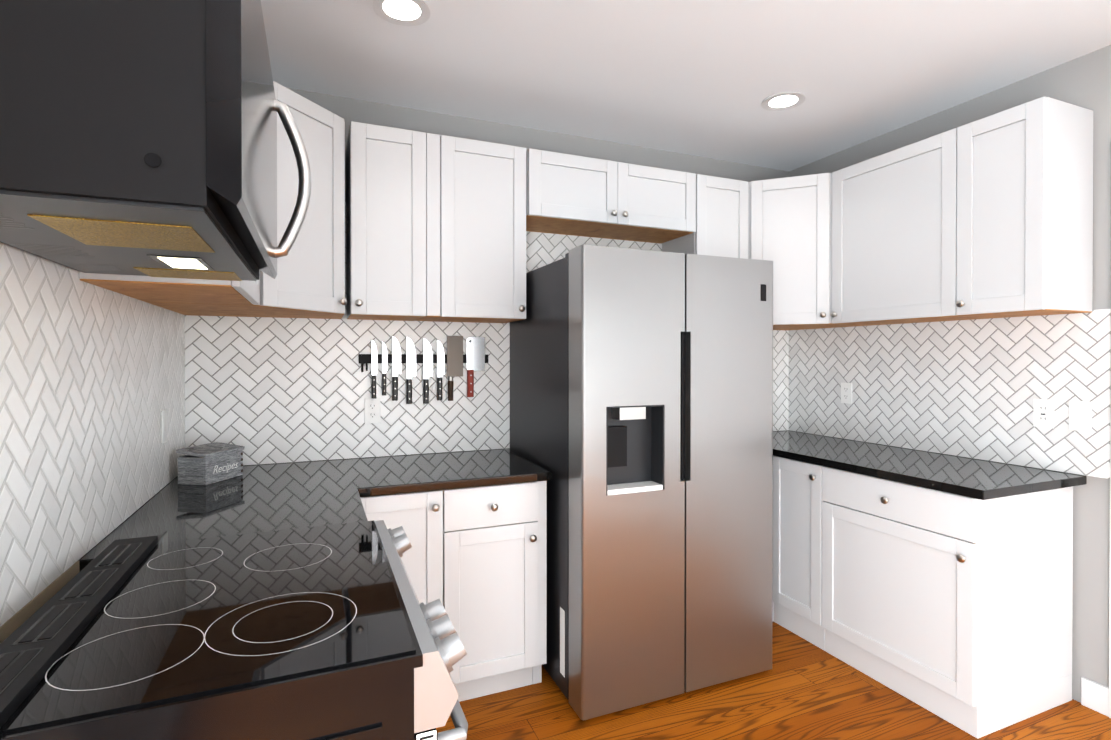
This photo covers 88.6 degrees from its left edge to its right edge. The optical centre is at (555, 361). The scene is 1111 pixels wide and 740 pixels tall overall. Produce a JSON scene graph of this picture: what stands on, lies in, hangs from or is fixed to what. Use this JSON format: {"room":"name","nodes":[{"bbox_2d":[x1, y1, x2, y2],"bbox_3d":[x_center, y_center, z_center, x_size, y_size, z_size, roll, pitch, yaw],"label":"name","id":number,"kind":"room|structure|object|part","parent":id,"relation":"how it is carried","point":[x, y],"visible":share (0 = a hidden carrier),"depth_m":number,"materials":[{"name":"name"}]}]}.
{"room":"kitchen","nodes":[
{"label":"kitchen","id":0,"kind":"room"},
{"bbox_2d":[243,88,788,465],"bbox_3d":[-0.050,0.067,3.017,3.490,2.520,0.120,0,0,-23],"label":"wall","id":1,"kind":"structure","parent":0,"point":[348,110],"depth_m":2.89,"materials":[{"name":"grey paint"}]},
{"bbox_2d":[147,81,346,318],"bbox_3d":[-1.116,-0.573,2.163,0.605,0.770,0.600,0,0,-23],"label":"upper cabinet","id":2,"kind":"object","parent":1,"relation":"attached to","point":[308,281],"visible":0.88,"depth_m":2.11,"materials":[{"name":"grey wood"}]},
{"bbox_2d":[346,121,425,320],"bbox_3d":[-0.734,-0.575,2.459,0.300,0.770,0.350,0,0,-23],"label":"upper cabinet","id":3,"kind":"object","parent":1,"relation":"attached to","point":[386,213],"visible":1,"depth_m":2.33,"materials":[{"name":"grey wood"}]},
{"bbox_2d":[416,133,440,320],"bbox_3d":[-0.572,-0.575,2.539,0.058,0.770,0.300,0,0,-23],"label":"strip","id":4,"kind":"object","parent":1,"relation":"attached to","point":[433,305],"visible":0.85,"depth_m":2.40,"materials":[{"name":"grey wood"}]},
{"bbox_2d":[429,135,525,322],"bbox_3d":[-0.363,-0.576,2.615,0.385,0.770,0.350,0,0,-23],"label":"upper cabinet","id":5,"kind":"object","parent":1,"relation":"attached to","point":[482,231],"visible":0.94,"depth_m":2.48,"materials":[{"name":"grey wood"}]},
{"bbox_2d":[185,201,788,464],"bbox_3d":[-0.025,-0.143,2.956,3.250,1.158,0.008,0,0,-23],"label":"wall tile","id":6,"kind":"structure","parent":1,"relation":"attached to","point":[266,390],"depth_m":2.56,"materials":[{"name":"white tile"}]},
{"bbox_2d":[364,398,380,423],"bbox_3d":[-0.837,0.225,2.607,0.070,0.115,0.007,0,0,-23],"label":"electrical outlet","id":7,"kind":"object","parent":6,"relation":"attached to","point":[372,410],"visible":0.98,"depth_m":2.60,"materials":[{"name":"white plastic"}]},
{"bbox_2d":[359,354,487,371],"bbox_3d":[-0.612,0.007,2.695,0.605,0.081,0.019,0,0,-23],"label":"rail","id":8,"kind":"object","parent":6,"relation":"attached to","point":[365,358],"visible":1,"depth_m":2.63,"materials":[{"name":"black metal"}]},
{"bbox_2d":[371,340,377,398],"bbox_3d":[-0.823,0.034,2.592,0.026,0.267,0.016,0,0,-23],"label":"knife","id":9,"kind":"object","parent":8,"relation":"attached to","point":[374,362],"visible":0.92,"depth_m":2.59,"materials":[{"name":"silver metal"}]},
{"bbox_2d":[382,342,387,394],"bbox_3d":[-0.781,0.031,2.610,0.024,0.247,0.016,0,0,-23],"label":"knife","id":10,"kind":"object","parent":8,"relation":"attached to","point":[384,360],"visible":0.96,"depth_m":2.61,"materials":[{"name":"silver metal"}]},
{"bbox_2d":[392,336,400,400],"bbox_3d":[-0.733,0.031,2.630,0.040,0.297,0.016,0,0,-23],"label":"knife","id":11,"kind":"object","parent":8,"relation":"attached to","point":[396,360],"visible":0.96,"depth_m":2.63,"materials":[{"name":"silver metal"}]},
{"bbox_2d":[406,337,415,403],"bbox_3d":[-0.672,0.040,2.656,0.044,0.312,0.016,0,0,-23],"label":"knife","id":12,"kind":"object","parent":8,"relation":"attached to","point":[410,361],"visible":0.96,"depth_m":2.65,"materials":[{"name":"silver metal"}]},
{"bbox_2d":[423,338,432,403],"bbox_3d":[-0.600,0.044,2.686,0.044,0.307,0.016,0,0,-23],"label":"knife","id":13,"kind":"object","parent":8,"relation":"attached to","point":[427,362],"visible":0.94,"depth_m":2.68,"materials":[{"name":"silver metal"}]},
{"bbox_2d":[437,340,444,399],"bbox_3d":[-0.545,0.041,2.710,0.036,0.287,0.016,0,0,-23],"label":"knife","id":14,"kind":"object","parent":8,"relation":"attached to","point":[440,362],"visible":0.98,"depth_m":2.71,"materials":[{"name":"silver metal"}]},
{"bbox_2d":[447,336,462,400],"bbox_3d":[-0.480,0.032,2.732,0.078,0.310,0.028,0,0,-23],"label":"knife","id":15,"kind":"object","parent":8,"relation":"attached to","point":[454,356],"visible":1,"depth_m":2.73,"materials":[{"name":"grey metal"}]},
{"bbox_2d":[466,337,484,396],"bbox_3d":[-0.388,0.027,2.775,0.092,0.290,0.022,0,0,-23],"label":"knife","id":16,"kind":"object","parent":8,"relation":"attached to","point":[475,353],"visible":1,"depth_m":2.77,"materials":[{"name":"silver metal"}]},
{"bbox_2d":[526,148,695,242],"bbox_3d":[0.243,-0.812,2.869,0.910,0.300,0.350,0,0,-23],"label":"upper cabinet","id":17,"kind":"object","parent":1,"relation":"attached to","point":[569,194],"visible":0.98,"depth_m":2.74,"materials":[{"name":"white wood"}]},
{"bbox_2d":[662,174,747,258],"bbox_3d":[0.821,-0.578,3.114,0.335,0.770,0.350,0,0,-23],"label":"upper cabinet","id":18,"kind":"object","parent":1,"relation":"attached to","point":[721,217],"visible":0.23,"depth_m":2.99,"materials":[{"name":"grey wood"}]},
{"bbox_2d":[748,173,869,329],"bbox_3d":[1.306,-0.579,3.181,0.600,0.770,0.605,0,0,-23],"label":"upper cabinet","id":19,"kind":"object","parent":1,"relation":"attached to","point":[790,227],"visible":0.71,"depth_m":2.96,"materials":[{"name":"grey wood"}]},
{"bbox_2d":[261,0,1110,170],"bbox_3d":[0.885,-1.230,0.788,3.490,0.100,4.940,0,0,-23],"label":"ceiling","id":20,"kind":"structure","parent":0,"point":[703,78],"depth_m":2.25,"materials":[{"name":"white paint"}]},
{"bbox_2d":[373,0,429,25],"bbox_3d":[-0.516,-1.183,1.913,0.187,0.006,0.187,0,0,22],"label":"recessed light","id":21,"kind":"object","parent":20,"relation":"in","point":[407,12],"depth_m":1.93,"materials":[{"name":"white plastic"}]},
{"bbox_2d":[761,91,805,110],"bbox_3d":[1.039,-1.187,2.601,0.187,0.006,0.187,0,0,22],"label":"recessed light","id":22,"kind":"object","parent":20,"relation":"in","point":[781,101],"depth_m":2.60,"materials":[{"name":"white plastic"}]},
{"bbox_2d":[436,621,1110,739],"bbox_3d":[0.885,1.390,0.804,3.490,0.100,4.940,0,0,-23],"label":"floor","id":23,"kind":"structure","parent":0,"point":[802,689],"depth_m":2.14,"materials":[{"name":"brown wood"}]},
{"bbox_2d":[0,520,467,739],"bbox_3d":[-0.561,0.874,1.090,0.658,0.930,0.754,0,0,-23],"label":"range","id":24,"kind":"object","parent":23,"relation":"on","point":[335,632],"visible":1,"depth_m":0.85,"materials":[{"name":"black glass"}]},
{"bbox_2d":[360,490,442,604],"bbox_3d":[-0.686,0.904,2.329,0.336,0.855,0.640,0,0,-23],"label":"base cabinet","id":25,"kind":"object","parent":23,"relation":"on","point":[417,517],"visible":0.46,"depth_m":2.10,"materials":[{"name":"white wood"}]},
{"bbox_2d":[442,481,546,701],"bbox_3d":[-0.335,0.903,2.477,0.422,0.855,0.640,0,0,-23],"label":"base cabinet","id":26,"kind":"object","parent":23,"relation":"on","point":[490,569],"depth_m":2.22,"materials":[{"name":"white wood"}]},
{"bbox_3d":[-0.169,0.902,2.574,0.041,0.855,0.590,0,0,-23],"label":"base cabinet filler","id":27,"kind":"part","parent":26,"relation":"part of","materials":[{"name":"white wood"}]},
{"bbox_2d":[510,245,772,719],"bbox_3d":[0.350,0.451,2.631,0.905,1.757,0.836,0,0,-23],"label":"fridge","id":28,"kind":"object","parent":23,"relation":"on","point":[641,405],"visible":0.94,"depth_m":2.24,"materials":[{"name":"grey metal"}]},
{"bbox_2d":[772,601,773,620],"bbox_3d":[1.287,0.898,3.243,0.590,0.855,0.486,0,0,-23],"label":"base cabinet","id":29,"kind":"object","parent":23,"relation":"on","point":[772,610],"visible":0.12,"depth_m":2.91,"materials":[{"name":"white wood"}]},
{"bbox_2d":[772,456,824,650],"bbox_3d":[1.420,0.901,2.863,0.640,0.855,0.315,0,0,-23],"label":"base cabinet","id":30,"kind":"object","parent":23,"relation":"on","point":[797,551],"visible":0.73,"depth_m":2.74,"materials":[{"name":"white wood"}]},
{"bbox_2d":[822,466,1072,738],"bbox_3d":[1.609,0.903,2.414,0.640,0.855,0.655,0,0,-23],"label":"base cabinet","id":31,"kind":"object","parent":23,"relation":"on","point":[956,610],"visible":0.94,"depth_m":2.16,"materials":[{"name":"white wood"}]},
{"bbox_2d":[773,430,1086,499],"bbox_3d":[1.470,0.455,2.774,0.635,0.034,1.508,0,0,-23],"label":"countertop","id":32,"kind":"structure","parent":31,"relation":"on","point":[974,478],"depth_m":2.38,"materials":[{"name":"black stone"}]},
{"bbox_3d":[-1.018,0.906,1.921,0.588,0.855,1.133,0,0,-23],"label":"base cabinet","id":33,"kind":"object","parent":23,"relation":"on","visible":0},
{"bbox_2d":[78,449,551,570],"bbox_3d":[-0.668,0.460,2.071,1.370,0.034,1.144,0,0,-23],"label":"countertop","id":34,"kind":"structure","parent":33,"relation":"on","point":[269,497],"depth_m":1.97,"materials":[{"name":"black stone"}]},
{"bbox_2d":[176,442,244,484],"bbox_3d":[-1.288,0.379,2.133,0.123,0.126,0.193,0,0,10],"label":"box","id":35,"kind":"object","parent":34,"relation":"on","point":[209,463],"visible":1,"depth_m":2.07,"materials":[{"name":"grey wood"}]},
{"bbox_2d":[789,45,1110,702],"bbox_3d":[2.438,0.076,1.450,0.120,2.520,4.700,0,0,-23],"label":"wall","id":36,"kind":"structure","parent":0,"point":[1083,81],"depth_m":2.21,"materials":[{"name":"grey paint"}]},
{"bbox_2d":[830,128,1001,324],"bbox_3d":[1.656,-0.576,2.672,0.350,0.770,0.610,0,0,-23],"label":"upper cabinet","id":37,"kind":"object","parent":36,"relation":"attached to","point":[894,236],"visible":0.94,"depth_m":2.58,"materials":[{"name":"grey wood"}]},
{"bbox_2d":[789,309,1110,478],"bbox_3d":[1.776,0.117,2.857,0.008,0.638,1.576,0,0,-23],"label":"wall tiles","id":38,"kind":"structure","parent":36,"relation":"attached to","point":[973,388],"depth_m":2.60,"materials":[{"name":"white tile"}]},
{"bbox_2d":[841,383,851,403],"bbox_3d":[1.627,0.176,3.187,0.007,0.115,0.070,0,0,-23],"label":"electrical outlet","id":39,"kind":"object","parent":38,"relation":"attached to","point":[846,392],"visible":1,"depth_m":3.18,"materials":[{"name":"white plastic"}]},
{"bbox_2d":[1033,399,1053,427],"bbox_3d":[1.991,0.211,2.324,0.008,0.115,0.070,0,0,-23],"label":"outlet","id":40,"kind":"object","parent":38,"relation":"attached to","point":[1043,412],"visible":1,"depth_m":2.32,"materials":[{"name":"white plastic"}]},
{"bbox_2d":[1069,401,1091,431],"bbox_3d":[2.037,0.212,2.213,0.008,0.115,0.070,0,0,-23],"label":"rocker light switch","id":41,"kind":"object","parent":38,"relation":"attached to","point":[1080,415],"visible":1,"depth_m":2.21,"materials":[{"name":"white plastic"}]},
{"bbox_2d":[956,97,1092,317],"bbox_3d":[1.834,-0.573,2.249,0.350,0.770,0.305,0,0,-23],"label":"upper cabinet","id":42,"kind":"object","parent":36,"relation":"attached to","point":[1024,209],"visible":1,"depth_m":2.15,"materials":[{"name":"grey wood"}]},
{"bbox_2d":[1081,677,1108,716],"bbox_3d":[1.177,1.292,0.112,3.249,0.105,3.200,0,0,-23],"label":"baseboard","id":43,"kind":"structure","parent":36,"relation":"attached to","point":[1095,696],"depth_m":2.17,"materials":[{"name":"white wood"}]},
{"bbox_2d":[1109,391,1110,717],"bbox_3d":[2.323,0.255,1.701,0.138,2.160,0.980,0,0,-23],"label":"door frame","id":44,"kind":"structure","parent":36,"relation":"attached to","point":[1110,582],"depth_m":2.13,"materials":[{"name":"white wood"}]},
{"bbox_3d":[-0.667,0.084,0.142,0.120,2.520,4.700,0,0,-23],"label":"wall","id":45,"kind":"structure","parent":0,"visible":0},
{"bbox_2d":[0,561,79,643],"bbox_3d":[-0.928,0.594,0.932,0.010,0.290,0.754,0,0,-23],"label":"trim","id":46,"kind":"structure","parent":45,"relation":"attached to","point":[13,623],"depth_m":1.08,"materials":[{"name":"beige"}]},
{"bbox_2d":[0,242,184,625],"bbox_3d":[-1.188,0.110,1.545,0.008,0.668,1.690,0,0,-23],"label":"wall tiles","id":47,"kind":"structure","parent":45,"relation":"attached to","point":[92,381],"depth_m":1.25,"materials":[{"name":"white tile"}]},
{"bbox_2d":[161,409,167,443],"bbox_3d":[-1.369,0.226,1.994,0.005,0.115,0.070,0,0,-23],"label":"switch plate","id":48,"kind":"object","parent":47,"relation":"attached to","point":[164,426],"visible":0.98,"depth_m":1.99,"materials":[{"name":"white plastic"}]},
{"bbox_2d":[0,0,310,280],"bbox_3d":[-0.702,-0.417,1.023,0.482,0.445,0.751,0,0,-23],"label":"microwave","id":49,"kind":"object","parent":45,"relation":"attached to","point":[138,137],"visible":1,"depth_m":0.72,"materials":[{"name":"black metal"}]},
{"bbox_2d":[79,270,259,304],"bbox_3d":[-1.013,-0.570,1.590,0.350,0.770,0.531,0,0,-23],"label":"upper cabinet","id":50,"kind":"object","parent":45,"relation":"attached to","point":[173,290],"visible":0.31,"depth_m":1.45,"materials":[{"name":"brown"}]}
]}

